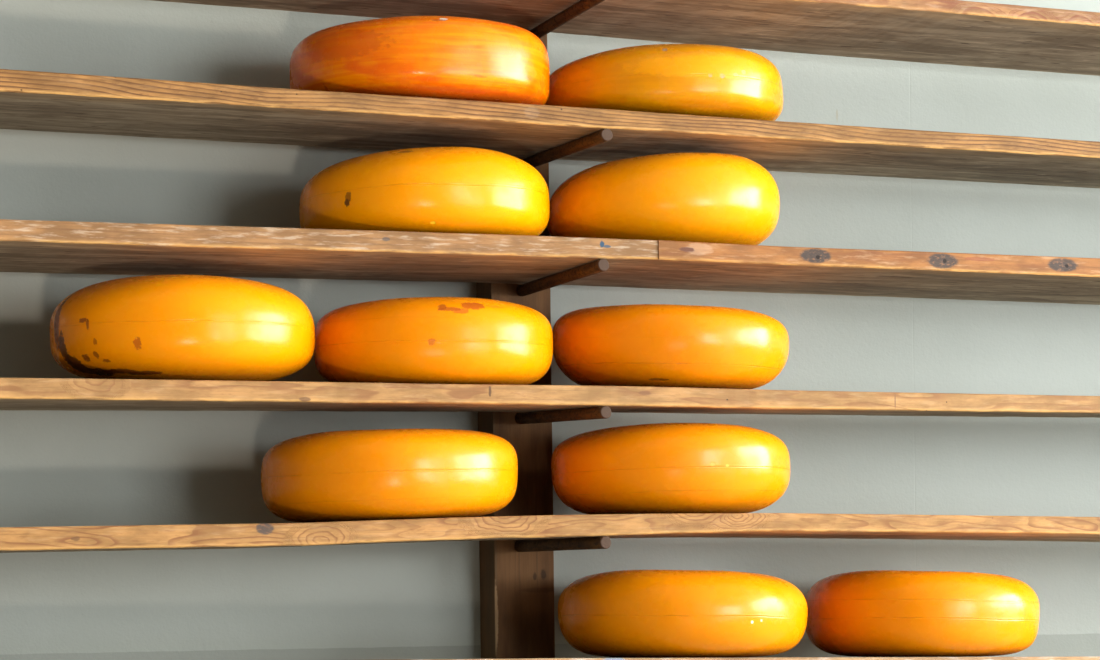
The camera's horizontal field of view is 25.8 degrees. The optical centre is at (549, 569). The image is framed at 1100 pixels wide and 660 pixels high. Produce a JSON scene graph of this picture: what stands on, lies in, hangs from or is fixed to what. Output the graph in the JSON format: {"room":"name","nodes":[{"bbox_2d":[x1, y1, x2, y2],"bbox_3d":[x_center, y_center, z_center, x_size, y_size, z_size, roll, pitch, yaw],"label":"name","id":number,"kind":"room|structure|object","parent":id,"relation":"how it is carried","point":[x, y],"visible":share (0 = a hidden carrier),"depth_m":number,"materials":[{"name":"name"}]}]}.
{"room":"cheese storage room","nodes":[
{"label":"cheese storage room","id":0,"kind":"room"},
{"bbox_2d":[0,0,1099,659],"bbox_3d":[0.382,-0.455,4.142,7.600,3.600,0.120,-1,0,-22],"label":"wall","id":1,"kind":"structure","parent":0,"point":[417,600],"depth_m":3.86,"materials":[{"name":"grey paint"}]},
{"bbox_2d":[476,0,612,658],"bbox_3d":[0.002,-0.450,3.710,0.102,3.600,0.396,-1,0,-22],"label":"support post","id":2,"kind":"object","parent":1,"relation":"attached to","point":[517,576],"visible":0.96,"depth_m":3.83,"materials":[{"name":"brown wood"}]},
{"bbox_2d":[0,69,1099,187],"bbox_3d":[0.025,-0.668,3.686,3.700,0.041,0.320,-1,0,-22],"label":"shelf board","id":3,"kind":"object","parent":2,"relation":"attached to","point":[29,100],"visible":0.9,"depth_m":3.58,"materials":[{"name":"brown wood"}]},
{"bbox_2d":[290,16,549,104],"bbox_3d":[-0.194,-0.744,3.593,0.390,0.132,0.389,-1,0,-22],"label":"cheese wheel","id":4,"kind":"object","parent":3,"relation":"on","point":[442,57],"visible":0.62,"depth_m":3.43,"materials":[{"name":"food"}]},
{"bbox_2d":[545,44,782,120],"bbox_3d":[0.174,-0.746,3.742,0.379,0.125,0.377,-1,0,-22],"label":"cheese wheel","id":5,"kind":"object","parent":3,"relation":"on","point":[685,79],"visible":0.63,"depth_m":3.58,"materials":[{"name":"orange food"}]},
{"bbox_2d":[0,219,1099,304],"bbox_3d":[0.027,-0.469,3.685,3.700,0.047,0.323,-1,0,-22],"label":"shelf board","id":6,"kind":"object","parent":2,"relation":"attached to","point":[31,246],"visible":0.94,"depth_m":3.58,"materials":[{"name":"brown wood"}]},
{"bbox_2d":[299,147,549,235],"bbox_3d":[-0.189,-0.553,3.595,0.373,0.141,0.372,-1,0,-22],"label":"cheese wheel","id":7,"kind":"object","parent":6,"relation":"on","point":[466,190],"visible":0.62,"depth_m":3.44,"materials":[{"name":"food"}]},
{"bbox_2d":[547,153,779,244],"bbox_3d":[0.176,-0.566,3.741,0.364,0.153,0.365,-1,0,-22],"label":"cheese wheel","id":8,"kind":"object","parent":6,"relation":"on","point":[687,197],"visible":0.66,"depth_m":3.59,"materials":[{"name":"food"}]},
{"bbox_2d":[0,378,1099,417],"bbox_3d":[0.030,-0.261,3.686,3.700,0.047,0.321,-1,0,-22],"label":"shelf board","id":9,"kind":"object","parent":2,"relation":"attached to","point":[69,394],"visible":0.97,"depth_m":3.52,"materials":[{"name":"brown wood"}]},
{"bbox_2d":[50,275,314,380],"bbox_3d":[-0.527,-0.343,3.456,0.378,0.157,0.376,-1,0,-22],"label":"cheese wheel","id":10,"kind":"object","parent":9,"relation":"on","point":[153,327],"visible":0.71,"depth_m":3.31,"materials":[{"name":"food"}]},
{"bbox_2d":[314,297,552,384],"bbox_3d":[-0.175,-0.337,3.598,0.362,0.135,0.359,-1,0,-22],"label":"cheese wheel","id":11,"kind":"object","parent":9,"relation":"on","point":[414,340],"visible":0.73,"depth_m":3.45,"materials":[{"name":"orange food"}]},
{"bbox_2d":[552,304,788,388],"bbox_3d":[0.187,-0.343,3.744,0.371,0.134,0.368,-1,0,-22],"label":"cheese wheel","id":12,"kind":"object","parent":9,"relation":"on","point":[641,345],"visible":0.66,"depth_m":3.60,"materials":[{"name":"orange food"}]},
{"bbox_2d":[0,513,1099,552],"bbox_3d":[0.032,-0.058,3.686,3.700,0.049,0.320,-1,0,-22],"label":"shelf board","id":13,"kind":"object","parent":2,"relation":"attached to","point":[706,525],"visible":0.99,"depth_m":3.51,"materials":[{"name":"brown wood"}]},
{"bbox_2d":[261,429,517,522],"bbox_3d":[-0.238,-0.139,3.571,0.379,0.137,0.380,-1,0,-22],"label":"cheese wheel","id":14,"kind":"object","parent":13,"relation":"on","point":[376,474],"visible":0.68,"depth_m":3.42,"materials":[{"name":"orange food"}]},
{"bbox_2d":[551,423,789,514],"bbox_3d":[0.188,-0.154,3.744,0.375,0.143,0.376,-1,0,-22],"label":"cheese wheel","id":15,"kind":"object","parent":13,"relation":"on","point":[658,468],"visible":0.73,"depth_m":3.59,"materials":[{"name":"orange food"}]},
{"bbox_2d":[150,0,1099,75],"bbox_3d":[0.022,-0.873,3.686,3.700,0.029,0.321,-1,0,-22],"label":"shelf board","id":16,"kind":"object","parent":2,"relation":"attached to","point":[951,32],"visible":0.94,"depth_m":3.82,"materials":[{"name":"brown wood"}]},
{"bbox_2d":[389,657,1099,659],"bbox_3d":[0.035,0.155,3.686,3.700,0.083,0.320,-1,0,-22],"label":"shelf board","id":17,"kind":"object","parent":2,"relation":"attached to","point":[792,658],"visible":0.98,"depth_m":3.68,"materials":[{"name":"brown wood"}]},
{"bbox_2d":[558,570,807,657],"bbox_3d":[0.207,0.070,3.751,0.389,0.142,0.391,-1,0,-22],"label":"cheese wheel","id":18,"kind":"object","parent":17,"relation":"on","point":[624,613],"visible":1,"depth_m":3.59,"materials":[{"name":"orange food"}]},
{"bbox_2d":[805,570,1039,656],"bbox_3d":[0.606,0.072,3.912,0.376,0.146,0.379,-1,0,-22],"label":"cheese wheel","id":19,"kind":"object","parent":17,"relation":"on","point":[871,613],"visible":0.93,"depth_m":3.76,"materials":[{"name":"orange food"}]}
]}

